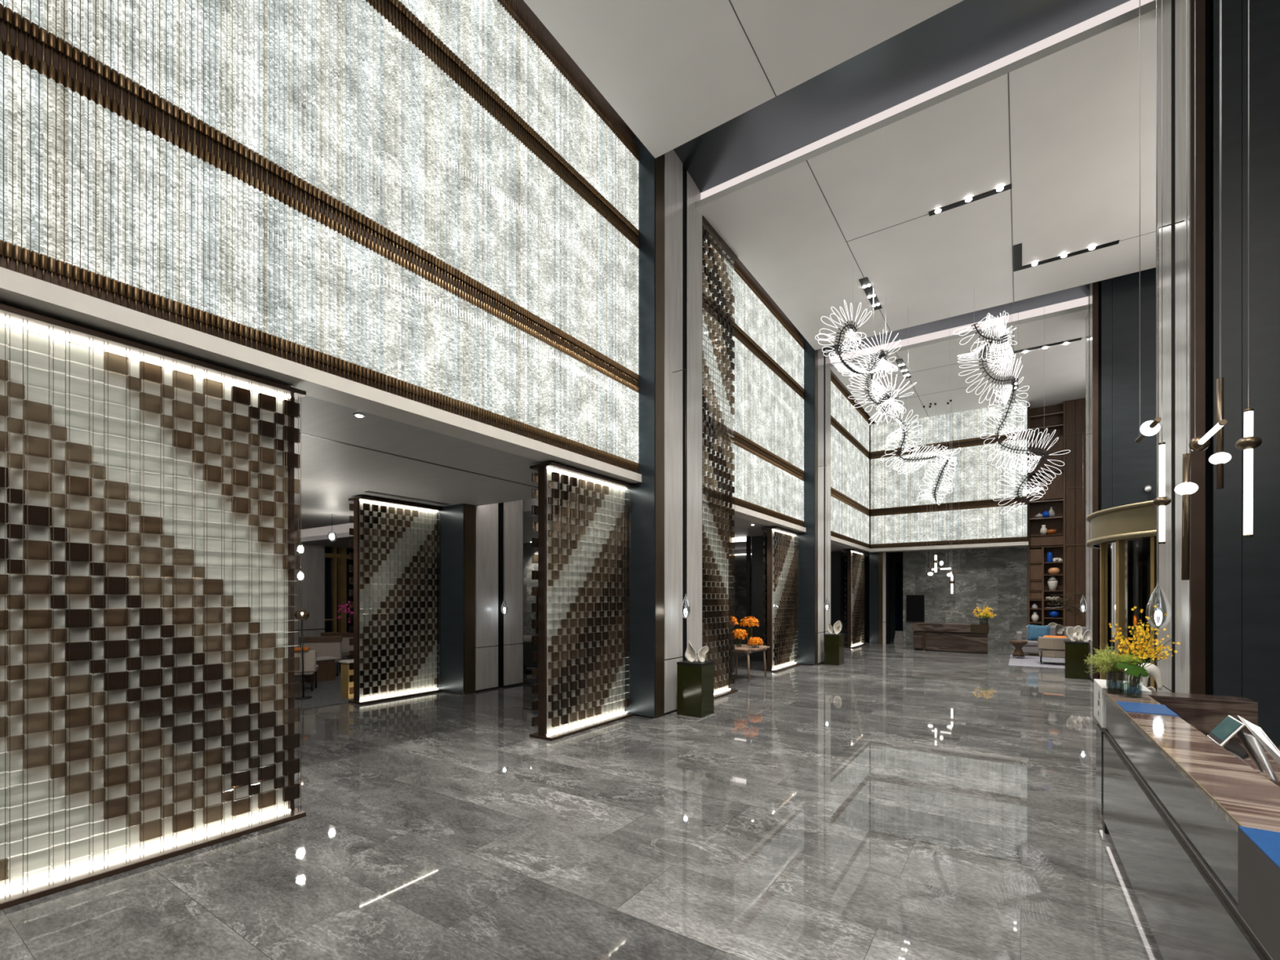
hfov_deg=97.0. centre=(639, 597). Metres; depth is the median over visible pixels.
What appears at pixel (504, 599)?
lamp
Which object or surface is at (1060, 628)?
shell sculpture
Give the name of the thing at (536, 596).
television
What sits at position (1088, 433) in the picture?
lamp
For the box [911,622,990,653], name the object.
reception desk
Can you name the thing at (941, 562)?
pendant
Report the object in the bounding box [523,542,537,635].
wall
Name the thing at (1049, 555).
vase
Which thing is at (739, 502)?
rail
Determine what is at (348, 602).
orchid
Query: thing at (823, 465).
lamp
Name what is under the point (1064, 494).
bookcase
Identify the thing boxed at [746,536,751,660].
trim
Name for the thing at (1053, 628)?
cushion
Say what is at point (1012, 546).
trim
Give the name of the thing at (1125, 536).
door
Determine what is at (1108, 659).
flower vase
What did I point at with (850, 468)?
panel
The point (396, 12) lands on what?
wall trim
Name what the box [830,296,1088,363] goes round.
trim
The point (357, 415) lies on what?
recessed light
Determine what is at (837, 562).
wall pier
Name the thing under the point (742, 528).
ceiling
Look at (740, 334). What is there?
rail
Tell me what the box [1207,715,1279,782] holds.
terminal
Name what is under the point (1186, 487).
pendant
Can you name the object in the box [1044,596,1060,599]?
shell ornament
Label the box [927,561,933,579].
pendant
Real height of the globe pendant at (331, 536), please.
0.556 m
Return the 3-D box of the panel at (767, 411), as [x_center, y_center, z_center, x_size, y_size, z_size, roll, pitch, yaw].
[2.429,-4.065,11.767,0.077,1.860,5.960,0,0,34]
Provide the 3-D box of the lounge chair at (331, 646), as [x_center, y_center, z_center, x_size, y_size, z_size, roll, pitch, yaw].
[-6.858,1.258,12.226,0.815,0.860,0.650,0,0,-22]
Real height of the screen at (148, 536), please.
3.300 m
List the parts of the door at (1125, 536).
curved glass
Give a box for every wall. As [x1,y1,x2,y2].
[513,0,634,140]
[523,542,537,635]
[729,548,751,644]
[735,257,800,337]
[831,369,866,414]
[861,556,869,639]
[866,400,1027,548]
[889,551,902,562]
[889,561,895,641]
[902,546,1027,649]
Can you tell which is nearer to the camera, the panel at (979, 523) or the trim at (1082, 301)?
the trim at (1082, 301)
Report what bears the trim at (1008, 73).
attached to the ceiling at (1074, 101)
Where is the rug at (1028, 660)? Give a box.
[1008,654,1063,668]
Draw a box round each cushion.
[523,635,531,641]
[1022,640,1037,646]
[1025,625,1056,639]
[1026,624,1050,640]
[1043,635,1066,650]
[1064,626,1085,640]
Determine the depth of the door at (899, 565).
21.56 m
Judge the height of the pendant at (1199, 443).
5.283 m
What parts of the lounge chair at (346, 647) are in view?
rail, backrest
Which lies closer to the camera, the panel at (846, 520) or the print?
the print
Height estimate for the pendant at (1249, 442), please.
5.824 m
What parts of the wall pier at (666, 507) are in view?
slate panel, bronze trim, stone panel, stone panel, stone panel, edge trim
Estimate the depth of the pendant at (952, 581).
17.91 m
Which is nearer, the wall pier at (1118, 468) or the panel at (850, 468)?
the wall pier at (1118, 468)
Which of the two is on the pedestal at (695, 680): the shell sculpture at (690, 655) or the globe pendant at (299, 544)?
the shell sculpture at (690, 655)
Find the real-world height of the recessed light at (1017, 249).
0.026 m
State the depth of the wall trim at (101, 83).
4.02 m
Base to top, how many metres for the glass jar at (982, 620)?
0.200 m
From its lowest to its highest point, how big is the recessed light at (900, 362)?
0.026 m
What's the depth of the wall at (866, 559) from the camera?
22.79 m
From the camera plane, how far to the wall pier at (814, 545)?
14.26 m
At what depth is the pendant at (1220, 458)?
3.42 m
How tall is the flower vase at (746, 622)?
0.633 m
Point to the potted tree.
(1058, 599)
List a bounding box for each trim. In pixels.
[0,266,641,484]
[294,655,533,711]
[298,498,537,537]
[299,432,537,488]
[364,490,449,505]
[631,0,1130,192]
[702,494,805,533]
[728,0,776,97]
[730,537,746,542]
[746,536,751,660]
[806,72,1155,331]
[826,283,1089,356]
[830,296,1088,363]
[831,536,870,551]
[846,325,1085,417]
[866,541,1028,552]
[875,546,1027,552]
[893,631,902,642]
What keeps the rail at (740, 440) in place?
attached to the wall at (740, 264)
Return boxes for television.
[536,595,537,634]
[906,595,924,622]
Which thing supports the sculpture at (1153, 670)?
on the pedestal
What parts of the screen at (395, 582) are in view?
post, head rail, rail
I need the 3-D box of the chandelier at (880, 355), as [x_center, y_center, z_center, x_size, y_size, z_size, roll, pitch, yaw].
[5.155,-4.087,11.579,4.154,4.126,1.125,0,0,-31]
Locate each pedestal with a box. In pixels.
[676,660,714,717]
[823,633,844,665]
[1063,640,1088,679]
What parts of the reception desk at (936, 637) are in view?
panel, bronze post, panel, bronze panel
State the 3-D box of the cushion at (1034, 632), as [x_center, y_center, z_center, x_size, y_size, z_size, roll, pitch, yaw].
[11.531,1.035,16.371,0.568,0.492,0.215,0,0,34]
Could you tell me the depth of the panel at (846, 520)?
17.98 m
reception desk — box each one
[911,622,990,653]
[1096,690,1279,959]
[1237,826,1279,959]
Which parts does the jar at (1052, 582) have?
grey crown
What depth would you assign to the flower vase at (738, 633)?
11.83 m
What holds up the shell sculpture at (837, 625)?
on the pedestal at (833, 644)
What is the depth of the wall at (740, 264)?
12.29 m
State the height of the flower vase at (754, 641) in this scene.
0.226 m
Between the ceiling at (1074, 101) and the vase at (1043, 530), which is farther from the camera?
the vase at (1043, 530)
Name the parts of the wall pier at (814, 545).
slate panel, bronze trim, stone panel, stone panel, stone panel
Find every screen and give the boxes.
[0,302,306,910]
[348,496,442,704]
[529,462,633,741]
[702,216,737,698]
[761,527,800,671]
[843,549,866,648]
[1210,715,1241,741]
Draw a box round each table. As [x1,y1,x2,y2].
[305,656,337,682]
[338,658,353,699]
[732,644,769,682]
[1009,640,1027,658]
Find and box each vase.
[729,616,737,644]
[730,628,746,646]
[739,616,759,645]
[747,636,763,647]
[972,606,996,624]
[1031,612,1039,622]
[1035,513,1043,518]
[1040,524,1047,534]
[1041,511,1048,517]
[1046,551,1052,562]
[1048,506,1055,517]
[1048,567,1060,574]
[1048,609,1059,617]
[1083,644,1130,694]
[1108,604,1180,697]
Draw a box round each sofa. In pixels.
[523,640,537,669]
[1016,625,1085,653]
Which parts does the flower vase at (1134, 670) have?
stem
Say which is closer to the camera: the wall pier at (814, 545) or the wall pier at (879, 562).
the wall pier at (814, 545)
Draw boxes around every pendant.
[296,544,305,553]
[296,570,305,580]
[327,513,337,542]
[925,560,943,565]
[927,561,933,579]
[931,403,951,571]
[933,554,937,573]
[946,568,952,587]
[949,575,955,594]
[1135,0,1161,442]
[1152,0,1171,544]
[1174,0,1198,580]
[1188,0,1226,451]
[1208,0,1231,488]
[1235,0,1262,537]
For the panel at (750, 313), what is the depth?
11.91 m
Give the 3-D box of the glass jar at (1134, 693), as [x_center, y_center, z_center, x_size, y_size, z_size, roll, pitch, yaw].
[3.259,0.577,3.749,0.100,0.165,0.100,0,0,34]
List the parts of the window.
frame, frame, frame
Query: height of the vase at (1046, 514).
0.220 m
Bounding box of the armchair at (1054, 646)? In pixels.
[1037,636,1071,664]
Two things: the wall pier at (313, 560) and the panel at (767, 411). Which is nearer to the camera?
the panel at (767, 411)
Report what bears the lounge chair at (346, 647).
on the rug at (326, 693)
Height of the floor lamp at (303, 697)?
1.496 m
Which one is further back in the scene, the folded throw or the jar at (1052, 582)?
the jar at (1052, 582)
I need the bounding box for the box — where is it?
[1093,679,1151,728]
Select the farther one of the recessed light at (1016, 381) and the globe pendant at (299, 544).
the recessed light at (1016, 381)
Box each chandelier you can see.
[817,299,960,503]
[953,310,1069,511]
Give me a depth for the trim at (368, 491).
9.27 m
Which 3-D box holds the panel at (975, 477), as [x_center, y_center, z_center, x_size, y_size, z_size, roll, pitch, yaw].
[10.231,-4.065,19.091,4.670,1.860,0.077,0,0,34]
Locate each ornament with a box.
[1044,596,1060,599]
[1053,557,1062,562]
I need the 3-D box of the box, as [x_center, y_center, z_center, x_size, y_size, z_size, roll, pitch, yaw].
[3.516,0.780,4.140,0.266,0.284,0.525,0,0,34]
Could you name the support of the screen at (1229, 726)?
attached to the terminal
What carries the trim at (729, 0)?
attached to the ceiling at (675, 72)
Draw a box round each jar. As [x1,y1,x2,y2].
[979,617,988,624]
[1031,603,1038,608]
[1047,576,1057,591]
[1106,670,1123,694]
[1121,671,1142,697]
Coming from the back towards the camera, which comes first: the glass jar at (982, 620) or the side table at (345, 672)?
the glass jar at (982, 620)
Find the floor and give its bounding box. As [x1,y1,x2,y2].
[0,639,1164,959]
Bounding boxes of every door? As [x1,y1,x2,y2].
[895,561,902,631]
[1086,500,1156,691]
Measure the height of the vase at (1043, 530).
0.320 m
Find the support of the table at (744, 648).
on the floor
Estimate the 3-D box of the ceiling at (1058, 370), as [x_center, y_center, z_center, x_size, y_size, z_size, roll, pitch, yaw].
[10.613,-6.200,15.645,8.650,0.100,7.090,0,0,34]
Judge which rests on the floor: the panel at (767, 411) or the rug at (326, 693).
the rug at (326, 693)
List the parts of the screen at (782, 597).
post, head rail, rail, lit panel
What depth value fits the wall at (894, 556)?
20.61 m
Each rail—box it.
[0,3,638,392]
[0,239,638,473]
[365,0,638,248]
[497,0,638,160]
[702,292,804,399]
[702,486,804,526]
[703,413,804,481]
[728,260,804,350]
[831,373,869,424]
[831,415,869,458]
[831,487,869,515]
[831,530,869,547]
[870,431,1026,459]
[870,496,1026,516]
[870,536,1026,548]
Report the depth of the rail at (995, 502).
18.99 m
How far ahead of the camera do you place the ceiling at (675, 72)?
6.32 m
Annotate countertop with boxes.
[1103,691,1279,831]
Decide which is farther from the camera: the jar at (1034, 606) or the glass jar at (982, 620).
the jar at (1034, 606)
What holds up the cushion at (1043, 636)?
on the armchair at (1054, 646)
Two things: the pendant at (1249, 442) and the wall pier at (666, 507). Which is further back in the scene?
the wall pier at (666, 507)
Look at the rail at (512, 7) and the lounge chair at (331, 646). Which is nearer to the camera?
the rail at (512, 7)
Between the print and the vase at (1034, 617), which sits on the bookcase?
the vase at (1034, 617)
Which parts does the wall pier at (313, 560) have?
stone panel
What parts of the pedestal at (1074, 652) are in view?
plate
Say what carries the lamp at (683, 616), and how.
attached to the wall pier at (666, 507)
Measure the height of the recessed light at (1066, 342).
0.026 m
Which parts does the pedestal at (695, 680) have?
plate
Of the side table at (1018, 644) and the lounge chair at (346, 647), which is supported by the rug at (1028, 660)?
the side table at (1018, 644)
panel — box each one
[0,0,638,374]
[0,49,638,462]
[398,0,638,229]
[702,239,804,388]
[702,311,804,471]
[702,435,804,520]
[831,381,869,451]
[831,424,869,509]
[831,496,869,544]
[870,401,1026,453]
[870,439,1026,510]
[870,503,1026,545]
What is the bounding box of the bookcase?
[1027,398,1085,635]
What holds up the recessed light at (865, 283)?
in the ceiling at (1074, 101)
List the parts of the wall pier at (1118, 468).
stone panel, stone panel, stone panel, bronze trim, slate panel, slate panel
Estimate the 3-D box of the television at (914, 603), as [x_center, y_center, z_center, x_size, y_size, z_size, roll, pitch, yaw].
[9.750,0.386,20.048,0.582,0.939,0.044,0,0,34]
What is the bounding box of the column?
[1156,0,1279,746]
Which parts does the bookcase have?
panel, shelf, shelf, shelf, shelf, shelf, shelf, shelf, shelf, shelf, shelf, wall panel, panel rail, panel rail, panel rail, wall panel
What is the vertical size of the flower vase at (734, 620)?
0.620 m
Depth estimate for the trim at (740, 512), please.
11.90 m
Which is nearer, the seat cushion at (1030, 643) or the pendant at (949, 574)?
the seat cushion at (1030, 643)
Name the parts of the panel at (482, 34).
glass rod, glass rod, glass rod, glass rod, glass rod, glass rod, glass rod, glass rod, glass rod, glass rod, glass rod, glass rod, glass rod, glass rod, glass rod, glass rod, glass rod, glass rod, glass rod, glass rod, glass rod, glass rod, glass rod, glass rod, glass rod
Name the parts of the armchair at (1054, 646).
seat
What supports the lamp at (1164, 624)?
attached to the column
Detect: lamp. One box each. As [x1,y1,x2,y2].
[294,608,312,699]
[501,599,507,614]
[672,368,690,618]
[817,465,829,610]
[1079,433,1091,612]
[1145,220,1184,629]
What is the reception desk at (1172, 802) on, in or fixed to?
on the floor
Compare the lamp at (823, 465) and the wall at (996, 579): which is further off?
the wall at (996, 579)
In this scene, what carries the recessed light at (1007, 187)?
in the ceiling at (1074, 101)
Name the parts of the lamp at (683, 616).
lamp shade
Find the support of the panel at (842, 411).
attached to the wall at (832, 372)
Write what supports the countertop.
on the reception desk at (1172, 802)
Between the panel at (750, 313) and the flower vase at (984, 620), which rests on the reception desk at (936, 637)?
the flower vase at (984, 620)
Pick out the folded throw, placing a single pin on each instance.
(295, 648)
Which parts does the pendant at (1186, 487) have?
glass globe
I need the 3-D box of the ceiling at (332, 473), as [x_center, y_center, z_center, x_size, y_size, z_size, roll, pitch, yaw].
[-10.036,-1.700,7.834,15.800,0.120,11.800,0,0,34]
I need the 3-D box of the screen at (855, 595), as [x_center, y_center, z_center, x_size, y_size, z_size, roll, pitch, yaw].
[7.494,0.050,19.707,0.360,3.300,1.730,0,0,34]
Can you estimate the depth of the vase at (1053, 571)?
17.87 m
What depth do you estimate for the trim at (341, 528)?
15.62 m
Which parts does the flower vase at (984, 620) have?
stem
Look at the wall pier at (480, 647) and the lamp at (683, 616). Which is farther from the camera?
the wall pier at (480, 647)
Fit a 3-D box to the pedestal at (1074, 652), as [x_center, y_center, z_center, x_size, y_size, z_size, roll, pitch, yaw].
[9.228,1.317,11.979,0.401,0.765,0.426,0,0,34]
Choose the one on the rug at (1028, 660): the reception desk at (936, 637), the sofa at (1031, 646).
the sofa at (1031, 646)
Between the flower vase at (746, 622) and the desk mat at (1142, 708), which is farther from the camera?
the flower vase at (746, 622)
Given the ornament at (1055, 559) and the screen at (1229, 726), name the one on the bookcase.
the ornament at (1055, 559)
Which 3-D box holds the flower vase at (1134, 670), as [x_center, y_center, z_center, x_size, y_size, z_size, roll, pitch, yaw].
[3.321,0.355,3.760,0.371,0.609,0.295,0,0,18]
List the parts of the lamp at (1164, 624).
stem, lamp shade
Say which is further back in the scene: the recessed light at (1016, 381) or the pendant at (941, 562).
the pendant at (941, 562)
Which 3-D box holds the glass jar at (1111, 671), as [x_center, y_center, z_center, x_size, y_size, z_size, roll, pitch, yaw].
[3.254,0.582,3.879,0.085,0.155,0.085,0,0,34]
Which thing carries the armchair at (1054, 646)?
on the rug at (1028, 660)
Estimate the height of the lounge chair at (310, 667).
0.740 m
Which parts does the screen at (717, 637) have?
lit panel, head rail, rail, post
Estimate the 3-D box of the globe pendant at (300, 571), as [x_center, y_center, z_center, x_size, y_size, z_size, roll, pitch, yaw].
[-4.916,-0.938,8.200,0.117,1.394,0.117,0,0,34]
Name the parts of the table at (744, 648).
leg, leg, leg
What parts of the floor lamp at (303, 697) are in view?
glass globe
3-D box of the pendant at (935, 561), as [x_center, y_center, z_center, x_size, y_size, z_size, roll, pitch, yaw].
[9.505,-3.471,18.192,0.139,5.357,0.139,0,0,-24]
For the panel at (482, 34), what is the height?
1.050 m
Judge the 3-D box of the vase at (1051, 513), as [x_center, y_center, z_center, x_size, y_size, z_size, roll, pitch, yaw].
[13.083,-2.698,18.003,0.240,0.340,0.240,0,0,34]
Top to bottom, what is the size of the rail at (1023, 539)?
0.163 m
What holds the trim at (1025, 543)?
attached to the wall at (870, 421)
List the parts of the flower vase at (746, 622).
stem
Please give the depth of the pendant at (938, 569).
17.96 m
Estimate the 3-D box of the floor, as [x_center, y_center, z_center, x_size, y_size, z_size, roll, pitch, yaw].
[-1.447,1.800,12.542,25.600,0.200,29.200,0,0,34]
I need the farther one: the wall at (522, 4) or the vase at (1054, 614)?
the vase at (1054, 614)
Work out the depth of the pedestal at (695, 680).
8.10 m
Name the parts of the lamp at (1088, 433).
stem, lamp shade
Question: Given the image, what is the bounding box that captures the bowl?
[1046,529,1057,534]
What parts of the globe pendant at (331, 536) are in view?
glass globe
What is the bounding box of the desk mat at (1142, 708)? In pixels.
[1115,701,1180,717]
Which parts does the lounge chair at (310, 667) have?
backrest, seat, leg, leg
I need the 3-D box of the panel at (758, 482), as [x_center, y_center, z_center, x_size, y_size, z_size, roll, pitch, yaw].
[2.429,-2.413,11.767,0.077,1.065,5.960,0,0,34]
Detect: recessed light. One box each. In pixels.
[353,413,365,417]
[858,276,882,310]
[895,358,911,378]
[928,183,1012,216]
[1012,377,1017,391]
[1013,240,1119,271]
[1013,337,1081,353]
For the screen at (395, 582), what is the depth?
9.55 m
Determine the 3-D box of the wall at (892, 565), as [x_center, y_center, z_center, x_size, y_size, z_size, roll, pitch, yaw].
[10.446,0.000,21.445,2.600,3.400,0.150,0,0,34]
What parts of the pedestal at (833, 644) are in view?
plate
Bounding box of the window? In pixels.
[323,546,353,632]
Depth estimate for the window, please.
18.58 m
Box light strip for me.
[700,0,1153,199]
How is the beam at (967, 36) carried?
attached to the wall at (522, 4)
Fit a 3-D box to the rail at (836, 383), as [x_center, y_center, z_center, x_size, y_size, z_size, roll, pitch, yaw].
[6.561,-6.329,17.906,0.072,0.242,5.920,0,0,34]
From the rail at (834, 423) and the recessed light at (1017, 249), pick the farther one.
the rail at (834, 423)
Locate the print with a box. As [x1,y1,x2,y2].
[1097,691,1099,715]
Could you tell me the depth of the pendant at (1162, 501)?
3.42 m
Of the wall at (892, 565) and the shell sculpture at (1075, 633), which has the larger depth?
the wall at (892, 565)
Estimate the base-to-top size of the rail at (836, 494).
0.264 m
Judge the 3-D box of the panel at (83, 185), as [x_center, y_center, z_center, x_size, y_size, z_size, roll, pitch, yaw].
[-2.524,-2.413,4.403,0.077,1.065,8.890,0,0,34]
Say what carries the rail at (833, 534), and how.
attached to the wall at (832, 372)
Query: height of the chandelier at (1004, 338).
4.527 m
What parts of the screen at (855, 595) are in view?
post, head rail, rail, lit panel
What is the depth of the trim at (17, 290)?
4.07 m
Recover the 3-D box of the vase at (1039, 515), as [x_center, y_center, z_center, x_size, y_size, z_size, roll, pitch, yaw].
[12.824,-2.613,18.177,0.240,0.170,0.240,0,0,34]
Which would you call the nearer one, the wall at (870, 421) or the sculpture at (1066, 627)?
the sculpture at (1066, 627)
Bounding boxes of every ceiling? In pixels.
[294,395,544,529]
[299,511,869,556]
[523,0,964,158]
[696,0,1159,350]
[828,304,1088,425]
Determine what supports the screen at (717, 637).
on the floor
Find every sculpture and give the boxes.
[684,640,708,662]
[827,620,841,634]
[1044,622,1064,634]
[1066,625,1089,641]
[1128,662,1162,691]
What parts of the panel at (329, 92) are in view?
glass rod, glass rod, glass rod, glass rod, glass rod, glass rod, glass rod, glass rod, glass rod, glass rod, glass rod, glass rod, glass rod, glass rod, glass rod, glass rod, glass rod, glass rod, glass rod, glass rod, glass rod, glass rod, glass rod, glass rod, glass rod, glass rod, backing plate, glass rod, glass rod, glass rod, glass rod, glass rod, glass rod, glass rod, glass rod, glass rod, glass rod, glass rod, glass rod, glass rod, glass rod, glass rod, glass rod, glass rod, glass rod, glass rod, glass rod, glass rod, glass rod, glass rod, glass rod, glass rod, glass rod, glass rod, glass rod, glass rod, glass rod, glass rod, glass rod, glass rod, glass rod, glass rod, glass rod, glass rod, glass rod, glass rod, glass rod, glass rod, glass rod, glass rod, glass rod, glass rod, glass rod, glass rod, glass rod, glass rod, glass rod, glass rod, glass rod, glass rod, glass rod, glass rod, glass rod, glass rod, glass rod, glass rod, glass rod, glass rod, glass rod, glass rod, glass rod, glass rod, glass rod, glass rod, glass rod, glass rod, glass rod, glass rod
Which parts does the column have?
stone panel, stone panel, stone panel, bronze trim, slate panel, slate panel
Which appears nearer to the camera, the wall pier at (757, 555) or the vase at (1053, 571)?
the wall pier at (757, 555)
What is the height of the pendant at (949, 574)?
5.854 m
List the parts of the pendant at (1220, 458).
glass globe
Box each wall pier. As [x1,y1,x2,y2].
[294,544,324,647]
[436,499,523,694]
[624,133,702,718]
[751,535,767,661]
[794,333,831,665]
[831,551,847,644]
[869,551,889,644]
[1085,267,1156,682]
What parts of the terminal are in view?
display glass, plate, stand leg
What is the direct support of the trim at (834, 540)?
attached to the wall at (832, 372)
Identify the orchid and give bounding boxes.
[337,600,353,659]
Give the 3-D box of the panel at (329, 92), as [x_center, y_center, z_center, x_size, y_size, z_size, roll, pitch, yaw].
[-2.524,-4.065,4.403,0.077,1.860,8.890,0,0,34]
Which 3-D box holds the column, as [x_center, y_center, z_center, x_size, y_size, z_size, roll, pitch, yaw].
[5.993,-2.750,4.794,2.204,8.900,1.475,0,0,34]
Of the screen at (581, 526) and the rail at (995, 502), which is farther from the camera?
the rail at (995, 502)
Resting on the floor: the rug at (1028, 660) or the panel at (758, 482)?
the rug at (1028, 660)
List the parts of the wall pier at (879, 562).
slate panel, bronze trim, stone panel, stone panel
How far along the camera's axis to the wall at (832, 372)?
18.06 m
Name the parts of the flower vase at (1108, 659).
stem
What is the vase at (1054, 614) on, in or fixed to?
on the bookcase
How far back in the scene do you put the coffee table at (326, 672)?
11.41 m
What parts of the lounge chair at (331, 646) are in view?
rail, backrest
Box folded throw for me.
[294,647,310,651]
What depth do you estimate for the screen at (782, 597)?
13.37 m
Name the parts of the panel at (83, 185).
glass rod, glass rod, glass rod, glass rod, glass rod, glass rod, glass rod, glass rod, glass rod, glass rod, glass rod, glass rod, glass rod, glass rod, glass rod, glass rod, glass rod, glass rod, glass rod, glass rod, glass rod, glass rod, glass rod, glass rod, glass rod, glass rod, glass rod, backing plate, glass rod, glass rod, glass rod, glass rod, glass rod, glass rod, glass rod, glass rod, glass rod, glass rod, glass rod, glass rod, glass rod, glass rod, glass rod, glass rod, glass rod, glass rod, glass rod, glass rod, glass rod, glass rod, glass rod, glass rod, glass rod, glass rod, glass rod, glass rod, glass rod, glass rod, glass rod, glass rod, glass rod, glass rod, glass rod, glass rod, glass rod, glass rod, glass rod, glass rod, glass rod, glass rod, glass rod, glass rod, glass rod, glass rod, glass rod, glass rod, glass rod, glass rod, glass rod, glass rod, glass rod, glass rod, glass rod, glass rod, glass rod, glass rod, glass rod, glass rod, glass rod, glass rod, glass rod, glass rod, glass rod, glass rod, glass rod, glass rod, glass rod, glass rod, glass rod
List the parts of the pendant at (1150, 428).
glass globe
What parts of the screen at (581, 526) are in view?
post, head rail, rail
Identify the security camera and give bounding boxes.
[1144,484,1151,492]
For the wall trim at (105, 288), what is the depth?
4.01 m
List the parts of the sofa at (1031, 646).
armrest, seat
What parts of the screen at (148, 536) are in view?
head rail, rail, post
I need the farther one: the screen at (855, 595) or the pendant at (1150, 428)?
the screen at (855, 595)
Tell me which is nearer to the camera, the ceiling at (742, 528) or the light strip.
the light strip
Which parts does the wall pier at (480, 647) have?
slate panel, bronze trim, stone panel, stone panel, stone panel, stone panel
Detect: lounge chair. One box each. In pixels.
[294,650,318,691]
[298,635,342,677]
[320,631,353,655]
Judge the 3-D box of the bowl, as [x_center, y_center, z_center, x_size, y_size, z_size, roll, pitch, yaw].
[13.083,-2.069,18.003,0.280,0.160,0.280,0,0,34]
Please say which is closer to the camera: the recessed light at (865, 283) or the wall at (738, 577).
the recessed light at (865, 283)

